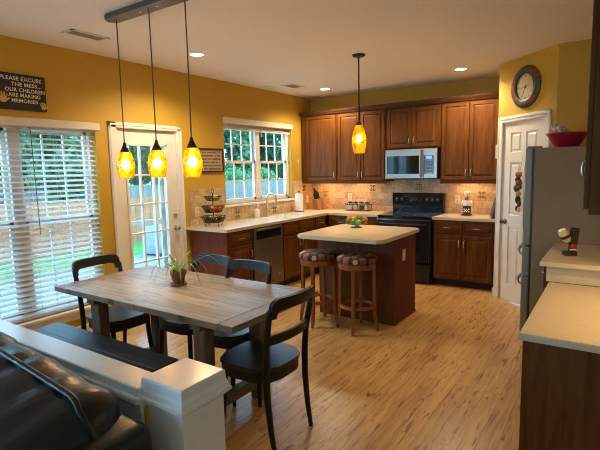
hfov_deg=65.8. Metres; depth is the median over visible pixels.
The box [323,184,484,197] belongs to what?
decorative tile
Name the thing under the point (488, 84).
wall
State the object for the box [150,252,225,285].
potted plant
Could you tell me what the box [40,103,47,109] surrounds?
print
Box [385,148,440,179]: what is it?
microwave
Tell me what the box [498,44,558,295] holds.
wall
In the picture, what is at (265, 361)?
dining chair
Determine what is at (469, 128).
upper cabinet
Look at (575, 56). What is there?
wall
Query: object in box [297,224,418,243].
island countertop
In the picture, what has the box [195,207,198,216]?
wall outlet
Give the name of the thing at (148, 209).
wooden fence
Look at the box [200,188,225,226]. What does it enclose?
fruit stand
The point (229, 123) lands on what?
window blind
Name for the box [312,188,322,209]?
knife block
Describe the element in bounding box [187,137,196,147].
socket
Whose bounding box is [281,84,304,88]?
ceiling vent
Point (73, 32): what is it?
ceiling vent
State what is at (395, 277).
kitchen island
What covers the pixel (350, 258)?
cushion
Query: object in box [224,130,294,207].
window
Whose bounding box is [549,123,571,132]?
snack bag
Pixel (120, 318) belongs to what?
dining chair
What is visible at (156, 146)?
socket
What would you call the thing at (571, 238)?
figurine
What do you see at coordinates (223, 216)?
basket
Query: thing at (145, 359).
bench
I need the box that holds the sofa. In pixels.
[0,331,151,449]
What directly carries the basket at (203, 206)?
on the fruit stand
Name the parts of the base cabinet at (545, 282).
drawer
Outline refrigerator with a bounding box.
[516,146,599,330]
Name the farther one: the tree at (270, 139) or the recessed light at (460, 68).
the tree at (270, 139)
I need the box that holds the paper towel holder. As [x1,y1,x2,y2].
[295,191,303,211]
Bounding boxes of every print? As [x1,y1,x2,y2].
[0,91,9,101]
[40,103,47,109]
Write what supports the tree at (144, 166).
on the lawn
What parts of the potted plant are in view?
pot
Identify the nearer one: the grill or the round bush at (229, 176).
the grill
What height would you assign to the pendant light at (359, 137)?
0.999 m
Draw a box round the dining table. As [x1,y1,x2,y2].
[54,265,318,406]
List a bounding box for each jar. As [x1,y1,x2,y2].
[353,201,357,209]
[365,202,369,209]
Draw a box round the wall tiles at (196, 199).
[189,180,312,225]
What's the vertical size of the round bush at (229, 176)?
2.086 m
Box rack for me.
[345,203,371,211]
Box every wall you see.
[0,35,310,326]
[144,405,149,427]
[310,76,499,226]
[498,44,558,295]
[556,39,591,145]
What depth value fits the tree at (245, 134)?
41.03 m
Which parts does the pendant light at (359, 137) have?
rod, lamp shade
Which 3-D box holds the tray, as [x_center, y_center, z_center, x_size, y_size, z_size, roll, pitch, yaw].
[2.476,-0.228,5.860,0.077,0.270,0.320,3,8,34]
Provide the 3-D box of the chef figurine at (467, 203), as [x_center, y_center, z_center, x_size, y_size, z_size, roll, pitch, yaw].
[2.229,-0.288,6.187,0.195,0.322,0.108,2,8,28]
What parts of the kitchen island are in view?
panel, panel, shoe molding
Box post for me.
[140,358,231,449]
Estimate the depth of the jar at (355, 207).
7.17 m
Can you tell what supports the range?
on the floor
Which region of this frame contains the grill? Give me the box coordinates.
[145,224,161,256]
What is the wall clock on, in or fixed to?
attached to the wall at (546, 60)
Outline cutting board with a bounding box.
[368,211,388,212]
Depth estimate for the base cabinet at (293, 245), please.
6.40 m
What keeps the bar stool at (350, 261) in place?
on the floor
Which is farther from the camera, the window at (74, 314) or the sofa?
the window at (74, 314)
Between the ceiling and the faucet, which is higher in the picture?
the ceiling
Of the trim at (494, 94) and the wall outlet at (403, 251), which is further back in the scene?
the trim at (494, 94)
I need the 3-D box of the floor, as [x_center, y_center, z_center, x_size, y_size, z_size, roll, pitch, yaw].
[0.131,1.433,1.720,7.240,0.100,10.850,3,8,34]
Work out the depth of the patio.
7.71 m
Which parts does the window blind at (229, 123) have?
rail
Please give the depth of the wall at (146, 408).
1.56 m
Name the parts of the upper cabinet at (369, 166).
door, door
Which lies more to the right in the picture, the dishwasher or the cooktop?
the cooktop
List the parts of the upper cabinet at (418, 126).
door, door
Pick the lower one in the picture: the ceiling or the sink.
the sink
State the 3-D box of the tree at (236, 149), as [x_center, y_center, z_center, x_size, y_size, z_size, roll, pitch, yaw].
[-4.902,-6.168,34.872,2.876,7.724,3.368,3,8,32]
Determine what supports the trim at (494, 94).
attached to the upper cabinet at (369, 166)
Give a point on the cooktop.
(395, 214)
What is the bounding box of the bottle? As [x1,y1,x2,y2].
[255,209,259,217]
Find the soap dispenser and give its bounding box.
[255,205,259,217]
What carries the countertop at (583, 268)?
on the base cabinet at (545, 282)
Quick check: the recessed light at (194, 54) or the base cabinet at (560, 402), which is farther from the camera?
the recessed light at (194, 54)
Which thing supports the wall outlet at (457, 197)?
attached to the wall tiles at (381, 199)
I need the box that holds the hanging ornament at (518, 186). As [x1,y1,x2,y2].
[513,153,523,212]
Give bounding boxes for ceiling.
[0,0,593,98]
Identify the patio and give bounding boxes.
[0,254,162,314]
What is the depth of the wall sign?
3.97 m
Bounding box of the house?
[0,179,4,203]
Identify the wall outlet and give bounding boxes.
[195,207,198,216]
[348,193,351,200]
[402,249,404,260]
[455,195,459,203]
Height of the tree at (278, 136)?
7.214 m
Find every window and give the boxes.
[0,127,110,329]
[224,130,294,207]
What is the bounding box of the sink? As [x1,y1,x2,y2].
[262,214,300,218]
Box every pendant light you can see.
[104,0,202,177]
[352,53,365,153]
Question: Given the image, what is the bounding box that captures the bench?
[32,322,177,372]
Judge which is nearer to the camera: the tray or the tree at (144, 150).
the tray
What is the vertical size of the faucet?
0.339 m
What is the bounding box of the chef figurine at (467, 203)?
[459,191,473,215]
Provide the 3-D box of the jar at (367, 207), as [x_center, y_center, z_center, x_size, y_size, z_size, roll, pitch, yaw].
[1.026,-0.293,7.090,0.086,0.132,0.086,3,8,34]
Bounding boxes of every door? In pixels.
[107,121,187,270]
[493,109,551,304]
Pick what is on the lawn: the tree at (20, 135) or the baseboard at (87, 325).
the tree at (20, 135)
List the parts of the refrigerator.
handle, handle, drawer, handle, drawer, door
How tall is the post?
0.900 m
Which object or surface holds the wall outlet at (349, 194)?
attached to the wall tiles at (381, 199)
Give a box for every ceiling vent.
[61,29,109,41]
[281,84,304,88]
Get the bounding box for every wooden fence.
[0,196,159,263]
[24,179,283,205]
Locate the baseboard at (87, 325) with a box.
[77,323,92,331]
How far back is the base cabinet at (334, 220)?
6.90 m
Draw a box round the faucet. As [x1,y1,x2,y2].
[265,192,276,215]
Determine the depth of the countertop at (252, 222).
6.15 m
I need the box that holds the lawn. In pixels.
[0,183,150,281]
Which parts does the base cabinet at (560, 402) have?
corner post, panel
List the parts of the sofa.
frame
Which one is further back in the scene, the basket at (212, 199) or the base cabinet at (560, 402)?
the basket at (212, 199)
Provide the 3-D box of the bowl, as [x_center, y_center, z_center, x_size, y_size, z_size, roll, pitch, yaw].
[2.347,-0.744,4.073,0.344,0.128,0.344,3,8,34]
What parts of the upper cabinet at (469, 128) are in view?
door, door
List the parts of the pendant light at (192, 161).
cord, lamp shade, cord, lamp shade, cord, lamp shade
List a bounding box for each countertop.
[186,208,392,232]
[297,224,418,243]
[432,213,494,221]
[540,243,599,286]
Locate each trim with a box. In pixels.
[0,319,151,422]
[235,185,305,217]
[299,92,498,116]
[303,181,495,183]
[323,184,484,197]
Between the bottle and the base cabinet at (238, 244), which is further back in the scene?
the bottle
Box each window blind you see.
[0,116,103,323]
[222,117,292,142]
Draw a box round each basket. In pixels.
[200,215,225,222]
[201,205,224,212]
[203,195,221,200]
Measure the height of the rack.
0.119 m
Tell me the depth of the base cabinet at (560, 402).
2.22 m
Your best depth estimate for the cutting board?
6.87 m
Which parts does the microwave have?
door, handle, control panel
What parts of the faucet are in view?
spout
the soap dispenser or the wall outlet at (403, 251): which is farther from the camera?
the soap dispenser
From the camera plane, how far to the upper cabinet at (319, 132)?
7.29 m
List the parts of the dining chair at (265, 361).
leg, leg, seat, seat rail, leg, rail, leg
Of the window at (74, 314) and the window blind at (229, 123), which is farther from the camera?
the window blind at (229, 123)
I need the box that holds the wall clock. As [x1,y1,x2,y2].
[511,65,540,107]
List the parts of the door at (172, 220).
storm door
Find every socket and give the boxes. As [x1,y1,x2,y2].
[120,142,129,151]
[152,140,161,149]
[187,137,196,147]
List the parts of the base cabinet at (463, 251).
drawer, door, door, drawer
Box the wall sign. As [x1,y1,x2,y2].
[0,71,47,112]
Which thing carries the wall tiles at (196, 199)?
attached to the wall at (80, 86)
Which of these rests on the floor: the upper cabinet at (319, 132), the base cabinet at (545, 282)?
the base cabinet at (545, 282)
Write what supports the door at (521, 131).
in the wall at (546, 60)
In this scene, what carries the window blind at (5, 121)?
attached to the window at (74, 314)
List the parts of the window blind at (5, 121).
rail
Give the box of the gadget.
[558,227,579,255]
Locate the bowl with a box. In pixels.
[545,131,586,146]
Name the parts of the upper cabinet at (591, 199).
handle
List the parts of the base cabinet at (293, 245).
drawer, door, drawer, door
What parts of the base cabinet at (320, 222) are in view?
drawer, door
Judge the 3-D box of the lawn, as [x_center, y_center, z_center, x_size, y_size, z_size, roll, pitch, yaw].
[-19.910,-1.489,31.762,59.860,0.200,90.000,3,8,34]
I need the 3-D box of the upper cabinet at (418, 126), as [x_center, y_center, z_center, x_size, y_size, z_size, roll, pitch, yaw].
[1.633,-1.375,6.538,0.785,0.589,0.353,3,8,34]
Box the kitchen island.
[297,224,418,325]
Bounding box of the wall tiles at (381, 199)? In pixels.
[312,179,495,213]
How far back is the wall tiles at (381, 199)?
6.96 m
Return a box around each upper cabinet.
[301,113,337,181]
[337,108,393,181]
[386,103,440,149]
[440,97,498,180]
[581,0,599,214]
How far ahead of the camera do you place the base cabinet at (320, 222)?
6.89 m
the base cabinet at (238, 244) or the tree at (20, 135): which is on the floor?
the base cabinet at (238, 244)
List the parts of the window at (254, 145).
sash, sash, sill, sash, sash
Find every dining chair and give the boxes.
[72,254,152,346]
[158,253,230,359]
[214,259,271,406]
[220,285,314,449]
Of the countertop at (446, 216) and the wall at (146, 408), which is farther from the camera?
the countertop at (446, 216)
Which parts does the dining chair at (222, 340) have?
leg, seat rail, seat, leg, rail, leg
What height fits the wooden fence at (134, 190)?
1.190 m
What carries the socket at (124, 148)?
attached to the pendant light at (192, 161)
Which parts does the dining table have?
cross rail, leg, leg, cross rail, leg, leg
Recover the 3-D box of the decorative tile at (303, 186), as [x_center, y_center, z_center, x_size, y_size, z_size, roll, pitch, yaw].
[-0.390,-0.374,6.977,0.011,0.384,1.740,3,8,34]
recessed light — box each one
[188,52,205,56]
[453,67,467,70]
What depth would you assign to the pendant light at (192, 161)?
3.25 m
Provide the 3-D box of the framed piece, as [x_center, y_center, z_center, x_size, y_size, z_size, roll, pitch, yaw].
[-1.167,-0.809,5.795,0.020,0.300,0.595,3,8,34]
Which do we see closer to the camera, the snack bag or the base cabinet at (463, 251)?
the snack bag
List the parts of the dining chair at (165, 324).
leg, seat, seat rail, leg, leg, rail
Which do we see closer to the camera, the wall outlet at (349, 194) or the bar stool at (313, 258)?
the bar stool at (313, 258)
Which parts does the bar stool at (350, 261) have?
leg, leg, leg, leg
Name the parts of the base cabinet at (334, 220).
drawer, drawer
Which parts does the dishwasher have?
handle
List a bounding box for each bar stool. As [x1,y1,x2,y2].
[299,249,337,327]
[336,252,378,335]
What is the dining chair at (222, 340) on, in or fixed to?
on the floor
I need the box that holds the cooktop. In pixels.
[377,211,443,217]
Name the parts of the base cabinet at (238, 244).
panel, drawer, door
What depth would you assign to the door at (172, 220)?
5.22 m
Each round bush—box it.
[225,167,251,180]
[249,166,275,179]
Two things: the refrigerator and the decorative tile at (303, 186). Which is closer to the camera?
the refrigerator
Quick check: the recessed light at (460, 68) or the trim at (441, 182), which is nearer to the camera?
the recessed light at (460, 68)
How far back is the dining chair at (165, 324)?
3.52 m
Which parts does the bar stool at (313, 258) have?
leg, leg, leg, leg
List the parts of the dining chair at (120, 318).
leg, rail, leg, seat, seat rail, leg, leg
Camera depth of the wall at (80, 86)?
4.87 m
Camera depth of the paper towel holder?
7.24 m
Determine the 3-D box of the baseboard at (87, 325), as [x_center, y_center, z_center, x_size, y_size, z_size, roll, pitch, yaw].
[-2.400,1.089,4.154,0.014,0.110,1.830,3,8,34]
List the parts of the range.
handle, oven door, drawer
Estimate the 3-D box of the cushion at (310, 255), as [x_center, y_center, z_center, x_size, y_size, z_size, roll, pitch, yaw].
[0.184,0.298,4.740,0.396,0.083,0.396,1,7,21]
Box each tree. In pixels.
[1,134,37,190]
[22,134,85,203]
[128,146,150,184]
[134,146,157,184]
[223,129,251,178]
[230,131,251,171]
[259,132,281,177]
[275,134,282,177]
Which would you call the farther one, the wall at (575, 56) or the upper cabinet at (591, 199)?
the wall at (575, 56)
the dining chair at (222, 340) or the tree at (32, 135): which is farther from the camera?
the tree at (32, 135)
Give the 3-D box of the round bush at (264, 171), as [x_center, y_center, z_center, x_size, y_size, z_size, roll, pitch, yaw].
[-2.704,-3.222,33.531,2.124,2.094,2.336,3,8,34]
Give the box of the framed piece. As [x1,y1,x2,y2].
[198,148,223,172]
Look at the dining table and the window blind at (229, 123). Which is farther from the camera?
the window blind at (229, 123)
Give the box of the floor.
[110,273,522,449]
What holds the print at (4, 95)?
attached to the wall sign
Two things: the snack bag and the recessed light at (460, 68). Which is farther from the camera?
the recessed light at (460, 68)
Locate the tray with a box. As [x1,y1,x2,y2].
[490,197,495,218]
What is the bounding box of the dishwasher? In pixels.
[251,223,283,284]
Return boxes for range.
[377,192,445,282]
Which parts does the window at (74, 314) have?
sash, sash, sash, sash, sill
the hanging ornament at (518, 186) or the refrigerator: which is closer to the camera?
the refrigerator
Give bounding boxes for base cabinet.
[191,229,252,280]
[281,218,314,285]
[314,215,325,273]
[329,215,377,226]
[433,220,494,290]
[519,282,599,449]
[542,266,597,290]
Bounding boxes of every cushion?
[299,249,336,261]
[337,252,376,265]
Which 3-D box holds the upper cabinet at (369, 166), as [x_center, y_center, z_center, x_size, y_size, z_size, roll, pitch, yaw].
[0.979,-1.189,7.012,0.800,1.055,0.353,3,8,34]

